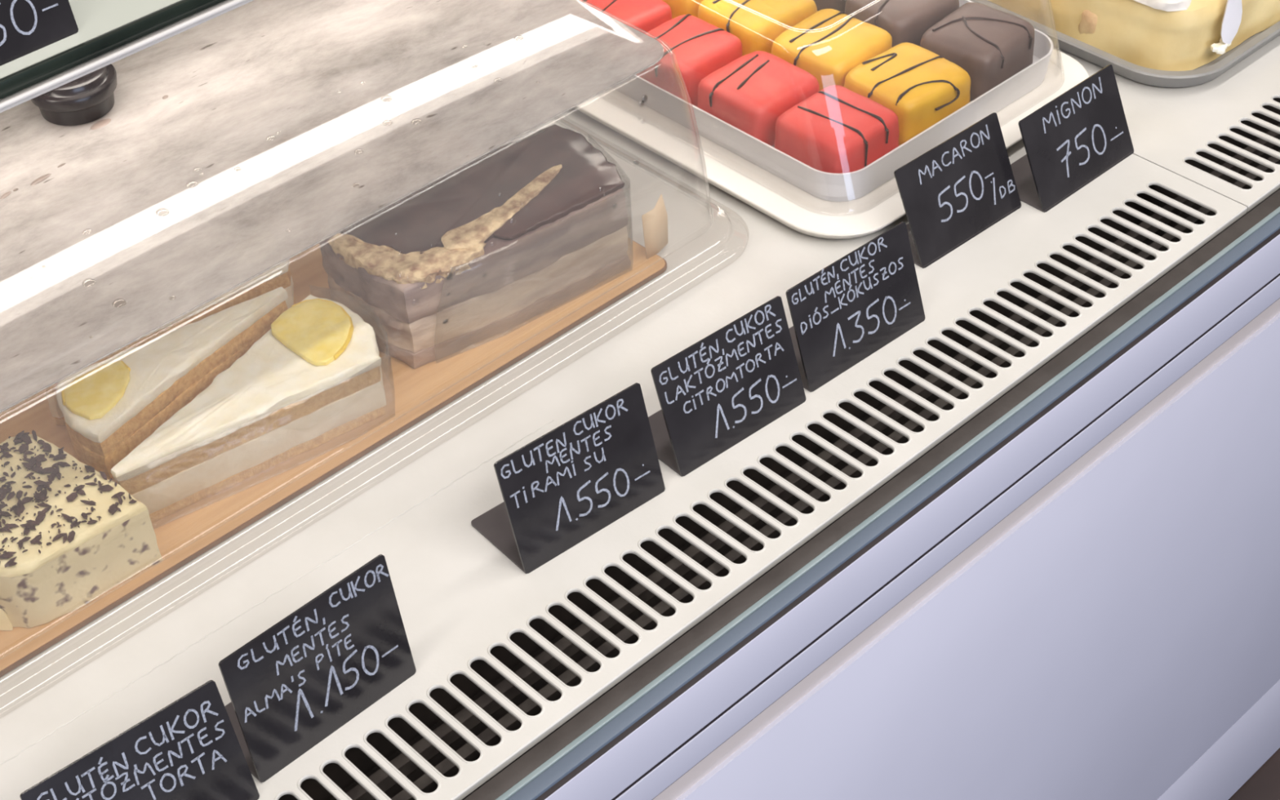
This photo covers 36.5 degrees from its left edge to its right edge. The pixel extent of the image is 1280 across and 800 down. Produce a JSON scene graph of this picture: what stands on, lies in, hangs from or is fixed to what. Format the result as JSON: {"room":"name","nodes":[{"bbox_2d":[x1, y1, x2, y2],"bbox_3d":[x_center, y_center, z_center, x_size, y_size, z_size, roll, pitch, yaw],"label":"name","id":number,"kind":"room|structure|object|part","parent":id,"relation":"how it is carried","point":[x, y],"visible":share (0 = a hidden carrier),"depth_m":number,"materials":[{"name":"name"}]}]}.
{"room":"food shop","nodes":[
{"label":"food shop","id":0,"kind":"room"},
{"bbox_2d":[1228,747,1279,799],"bbox_3d":[0.768,1.145,1.072,5.112,0.011,5.396,-33,50,-31],"label":"floor","id":1,"kind":"structure","parent":0,"point":[1264,784],"depth_m":1.95,"materials":[{"name":"brown tile"}]},
{"bbox_2d":[278,97,1279,799],"bbox_3d":[-0.039,-0.076,1.536,1.590,1.271,0.856,-33,50,-31],"label":"display case","id":2,"kind":"object","parent":1,"relation":"on","point":[1073,593],"visible":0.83,"depth_m":1.28,"materials":[{"name":"white metal"}]},
{"bbox_2d":[0,0,253,112],"bbox_3d":[-0.187,-0.456,1.396,1.590,0.021,0.418,-33,50,-31],"label":"glass shelf","id":3,"kind":"object","parent":2,"relation":"attached to","point":[109,32],"visible":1,"depth_m":1.10,"materials":[{"name":"white"}]},
{"bbox_2d":[0,0,78,66],"bbox_3d":[-0.375,-0.224,1.066,0.104,0.072,0.055,-33,50,-31],"label":"price card","id":4,"kind":"object","parent":3,"relation":"on","point":[27,27],"visible":1,"depth_m":1.08,"materials":[{"name":"black plastic"}]},
{"bbox_3d":[-0.191,-0.463,1.394,1.590,0.008,0.408,-33,50,-31],"label":"glass pane","id":5,"kind":"part","parent":3,"relation":"part of","materials":[{"name":"clear glass"}]},
{"bbox_2d":[0,107,1247,799],"bbox_3d":[-0.237,-0.067,1.306,1.058,0.006,0.802,-33,50,-31],"label":"deck plate","id":6,"kind":"object","parent":2,"relation":"on","point":[460,597],"visible":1,"depth_m":1.15,"materials":[{"name":"white metal"}]},
{"bbox_2d":[19,680,259,799],"bbox_3d":[-0.252,0.185,0.957,0.105,0.074,0.055,-31,48,-29],"label":"price card","id":7,"kind":"object","parent":6,"relation":"on","point":[189,748],"visible":1,"depth_m":0.95,"materials":[{"name":"black plastic"}]},
{"bbox_2d":[0,419,553,764],"bbox_3d":[-0.222,0.119,1.087,0.460,0.001,0.002,-32,49,-30],"label":"sealant line","id":8,"kind":"object","parent":6,"relation":"on","point":[540,427],"visible":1,"depth_m":1.09,"materials":[{"name":"white plastic"}]},
{"bbox_2d":[218,554,416,782],"bbox_3d":[-0.178,0.129,1.012,0.104,0.082,0.057,-33,50,-31],"label":"price card","id":9,"kind":"object","parent":6,"relation":"on","point":[300,680],"visible":0.99,"depth_m":1.00,"materials":[{"name":"black plastic"}]},
{"bbox_2d":[0,237,666,677],"bbox_3d":[-0.332,-0.009,1.235,0.669,0.004,0.325,-33,50,-31],"label":"cake board","id":10,"kind":"object","parent":6,"relation":"on","point":[406,388],"visible":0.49,"depth_m":1.20,"materials":[{"name":"brown wood"}]},
{"bbox_2d":[0,429,162,631],"bbox_3d":[-0.362,0.082,1.091,0.141,0.050,0.107,-33,50,-31],"label":"cake slice","id":11,"kind":"object","parent":10,"relation":"on","point":[70,534],"visible":1,"depth_m":1.08,"materials":[{"name":"beige food"}]},
{"bbox_2d":[44,259,295,425],"bbox_3d":[-0.304,-0.051,1.242,0.188,0.049,0.063,-33,50,-31],"label":"plastic film","id":12,"kind":"object","parent":10,"relation":"on","point":[279,276],"visible":0.16,"depth_m":1.24,"materials":[{"name":"clear plastic"}]},
{"bbox_2d":[56,286,288,484],"bbox_3d":[-0.280,-0.015,1.199,0.166,0.049,0.062,-33,50,-31],"label":"cake slice","id":13,"kind":"object","parent":10,"relation":"on","point":[108,407],"visible":0.82,"depth_m":1.17,"materials":[{"name":"white food"}]},
{"bbox_2d":[111,294,386,523],"bbox_3d":[-0.240,0.006,1.171,0.203,0.051,0.091,-33,50,-31],"label":"cake slice","id":14,"kind":"object","parent":10,"relation":"on","point":[314,378],"visible":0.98,"depth_m":1.16,"materials":[{"name":"white food"}]},
{"bbox_2d":[319,124,631,368],"bbox_3d":[-0.102,-0.103,1.276,0.201,0.070,0.101,-27,47,-26],"label":"cake slice","id":15,"kind":"object","parent":10,"relation":"on","point":[530,225],"visible":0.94,"depth_m":1.24,"materials":[{"name":"food"}]},
{"bbox_2d":[0,0,748,659],"bbox_3d":[-0.325,-0.070,1.205,0.776,0.137,0.390,-33,50,-31],"label":"cover","id":16,"kind":"object","parent":6,"relation":"on","point":[230,146],"visible":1,"depth_m":1.20,"materials":[{"name":"clear plastic"}]},
{"bbox_2d":[0,191,11,199],"bbox_3d":[-0.381,-0.123,1.166,0.009,0.001,0.004,-33,50,-31],"label":"surface mark","id":17,"kind":"object","parent":16,"relation":"on","point":[3,194],"depth_m":1.17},
{"bbox_2d":[30,173,50,185],"bbox_3d":[-0.363,-0.134,1.178,0.015,0.001,0.005,-33,50,-31],"label":"surface mark","id":18,"kind":"object","parent":16,"relation":"on","point":[35,179],"depth_m":1.18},
{"bbox_2d":[31,63,116,125],"bbox_3d":[-0.358,-0.197,1.230,0.056,0.028,0.056,-33,50,-31],"label":"handle","id":19,"kind":"object","parent":16,"relation":"on","point":[90,97],"visible":0.52,"depth_m":1.21,"materials":[{"name":"black plastic"}]},
{"bbox_2d":[89,118,111,129],"bbox_3d":[-0.339,-0.174,1.223,0.016,0.001,0.008,-33,50,-31],"label":"surface mark","id":20,"kind":"object","parent":16,"relation":"on","point":[100,123],"depth_m":1.22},
{"bbox_3d":[-0.324,-0.126,1.169,0.702,0.002,0.274,-33,50,-31],"label":"panel","id":21,"kind":"part","parent":16,"relation":"part of","materials":[{"name":"clear glass"}]},
{"bbox_2d":[471,382,665,573],"bbox_3d":[-0.043,0.036,1.120,0.104,0.072,0.055,-30,48,-28],"label":"price card","id":22,"kind":"object","parent":6,"relation":"on","point":[566,485],"visible":1,"depth_m":1.11,"materials":[{"name":"black plastic"}]},
{"bbox_2d":[641,194,667,258],"bbox_3d":[0.012,-0.120,1.314,0.008,0.040,0.032,19,45,23],"label":"paper","id":23,"kind":"object","parent":6,"relation":"on","point":[655,222],"visible":1,"depth_m":1.31,"materials":[{"name":"beige paper"}]},
{"bbox_2d":[648,296,805,476],"bbox_3d":[0.046,-0.015,1.178,0.103,0.069,0.054,-30,48,-28],"label":"price card","id":24,"kind":"object","parent":6,"relation":"on","point":[732,383],"visible":0.99,"depth_m":1.17,"materials":[{"name":"black plastic"}]},
{"bbox_2d":[573,48,1088,239],"bbox_3d":[0.108,-0.260,1.500,0.308,0.011,0.405,-33,50,-31],"label":"serving plate","id":25,"kind":"object","parent":6,"relation":"on","point":[777,198],"visible":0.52,"depth_m":1.39,"materials":[{"name":"white ceramic"}]},
{"bbox_2d":[612,0,1053,201],"bbox_3d":[0.109,-0.276,1.490,0.254,0.026,0.346,-33,50,-31],"label":"tray","id":26,"kind":"object","parent":25,"relation":"on","point":[849,186],"visible":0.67,"depth_m":1.39,"materials":[{"name":"white plastic"}]},
{"bbox_2d":[578,0,671,34],"bbox_3d":[-0.019,-0.287,1.488,0.074,0.040,0.067,-33,50,-31],"label":"cake","id":27,"kind":"object","parent":26,"relation":"on","point":[642,15],"visible":0.28,"depth_m":1.47,"materials":[{"name":"red food"}]},
{"bbox_2d":[662,0,702,18],"bbox_3d":[0.038,-0.324,1.528,0.075,0.042,0.072,-33,50,-31],"label":"cake","id":28,"kind":"object","parent":26,"relation":"on","point":[678,7],"visible":0.12,"depth_m":1.49,"materials":[{"name":"food"}]},
{"bbox_2d":[635,13,742,106],"bbox_3d":[0.033,-0.252,1.447,0.073,0.040,0.067,-33,50,-31],"label":"cake","id":29,"kind":"object","parent":26,"relation":"on","point":[700,48],"visible":0.74,"depth_m":1.43,"materials":[{"name":"red food"}]},
{"bbox_2d":[697,0,817,56],"bbox_3d":[0.090,-0.289,1.486,0.076,0.042,0.072,-33,50,-31],"label":"cake","id":30,"kind":"object","parent":26,"relation":"on","point":[757,24],"visible":0.69,"depth_m":1.46,"materials":[{"name":"yellow food"}]},
{"bbox_2d":[697,50,819,146],"bbox_3d":[0.085,-0.217,1.404,0.072,0.040,0.067,-33,50,-31],"label":"cake","id":31,"kind":"object","parent":26,"relation":"on","point":[749,93],"visible":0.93,"depth_m":1.38,"materials":[{"name":"red food"}]},
{"bbox_2d":[813,0,846,12],"bbox_3d":[0.147,-0.328,1.526,0.074,0.043,0.068,-33,50,-31],"label":"cake","id":32,"kind":"object","parent":26,"relation":"on","point":[838,5],"visible":0.07,"depth_m":1.49,"materials":[{"name":"food"}]},
{"bbox_2d":[771,8,892,90],"bbox_3d":[0.142,-0.255,1.443,0.076,0.042,0.072,-33,50,-31],"label":"cake","id":33,"kind":"object","parent":26,"relation":"on","point":[827,44],"visible":0.77,"depth_m":1.42,"materials":[{"name":"yellow food"}]},
{"bbox_2d":[774,84,899,173],"bbox_3d":[0.139,-0.185,1.365,0.070,0.040,0.069,-33,50,-31],"label":"cake","id":34,"kind":"object","parent":26,"relation":"on","point":[837,129],"visible":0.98,"depth_m":1.35,"materials":[{"name":"red food"}]},
{"bbox_2d":[844,0,959,47],"bbox_3d":[0.200,-0.293,1.483,0.075,0.043,0.068,-33,50,-31],"label":"cake","id":35,"kind":"object","parent":26,"relation":"on","point":[905,20],"visible":0.56,"depth_m":1.46,"materials":[{"name":"brown food"}]},
{"bbox_2d":[844,42,970,146],"bbox_3d":[0.193,-0.221,1.402,0.075,0.042,0.073,-33,50,-31],"label":"cake","id":36,"kind":"object","parent":26,"relation":"on","point":[920,86],"visible":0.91,"depth_m":1.38,"materials":[{"name":"yellow food"}]},
{"bbox_2d":[920,2,1035,100],"bbox_3d":[0.251,-0.259,1.442,0.067,0.043,0.071,29,50,31],"label":"cake","id":37,"kind":"object","parent":26,"relation":"on","point":[992,45],"visible":0.91,"depth_m":1.42,"materials":[{"name":"food"}]},
{"bbox_2d":[827,0,1064,215],"bbox_3d":[0.106,-0.309,1.460,0.273,0.118,0.369,-33,50,-31],"label":"lid","id":38,"kind":"object","parent":25,"relation":"on","point":[1048,0],"visible":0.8,"depth_m":1.45,"materials":[{"name":"plastic"}]},
{"bbox_2d":[785,222,924,391],"bbox_3d":[0.128,-0.067,1.233,0.106,0.069,0.054,-31,49,-29],"label":"price card","id":39,"kind":"object","parent":6,"relation":"on","point":[855,306],"visible":1,"depth_m":1.22,"materials":[{"name":"black plastic"}]},
{"bbox_2d":[893,112,1021,268],"bbox_3d":[0.214,-0.145,1.323,0.104,0.065,0.044,-33,50,-31],"label":"price card","id":40,"kind":"object","parent":6,"relation":"on","point":[956,190],"visible":0.98,"depth_m":1.32,"materials":[{"name":"black plastic"}]},
{"bbox_2d":[1010,64,1133,212],"bbox_3d":[0.300,-0.190,1.372,0.105,0.062,0.054,-33,50,-31],"label":"price card","id":41,"kind":"object","parent":6,"relation":"on","point":[1082,133],"visible":0.99,"depth_m":1.36,"materials":[{"name":"black plastic"}]},
{"bbox_3d":[0.260,0.281,1.442,1.590,0.547,0.008,-33,50,-31],"label":"panel","id":42,"kind":"part","parent":2,"relation":"part of","materials":[{"name":"white metal"}]},
{"bbox_2d":[1053,35,1279,212],"bbox_3d":[0.336,-0.440,1.709,0.528,0.006,0.802,-33,50,-31],"label":"deck plate","id":43,"kind":"object","parent":2,"relation":"on","point":[1167,126],"visible":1,"depth_m":1.43,"materials":[{"name":"white metal"}]},
{"bbox_2d":[969,0,1279,87],"bbox_3d":[0.411,-0.424,1.672,0.444,0.016,0.437,-33,50,-31],"label":"tray","id":44,"kind":"object","parent":43,"relation":"on","point":[1208,72],"visible":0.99,"depth_m":1.48,"materials":[{"name":"metal"}]},
{"bbox_2d":[987,0,1279,71],"bbox_3d":[0.396,-0.403,1.604,0.298,0.061,0.336,-33,50,-31],"label":"cake","id":45,"kind":"object","parent":44,"relation":"on","point":[1166,35],"visible":1,"depth_m":1.47,"materials":[{"name":"yellow food"}]},
{"bbox_2d":[1210,37,1231,53],"bbox_3d":[0.439,-0.268,1.468,0.010,0.007,0.023,27,49,30],"label":"crumbs","id":46,"kind":"object","parent":44,"relation":"on","point":[1219,48],"visible":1,"depth_m":1.46,"materials":[{"name":"white food"}]},
{"bbox_2d":[1220,0,1242,44],"bbox_3d":[0.443,-0.294,1.453,0.029,0.054,0.013,-33,50,-31],"label":"cake knife","id":47,"kind":"object","parent":44,"relation":"on","point":[1232,18],"visible":1,"depth_m":1.46,"materials":[{"name":"white plastic"}]},
{"bbox_3d":[0.271,0.542,1.669,1.590,0.145,0.008,-33,50,-31],"label":"kick panel","id":48,"kind":"part","parent":2,"relation":"part of","materials":[{"name":"white metal"}]}
]}

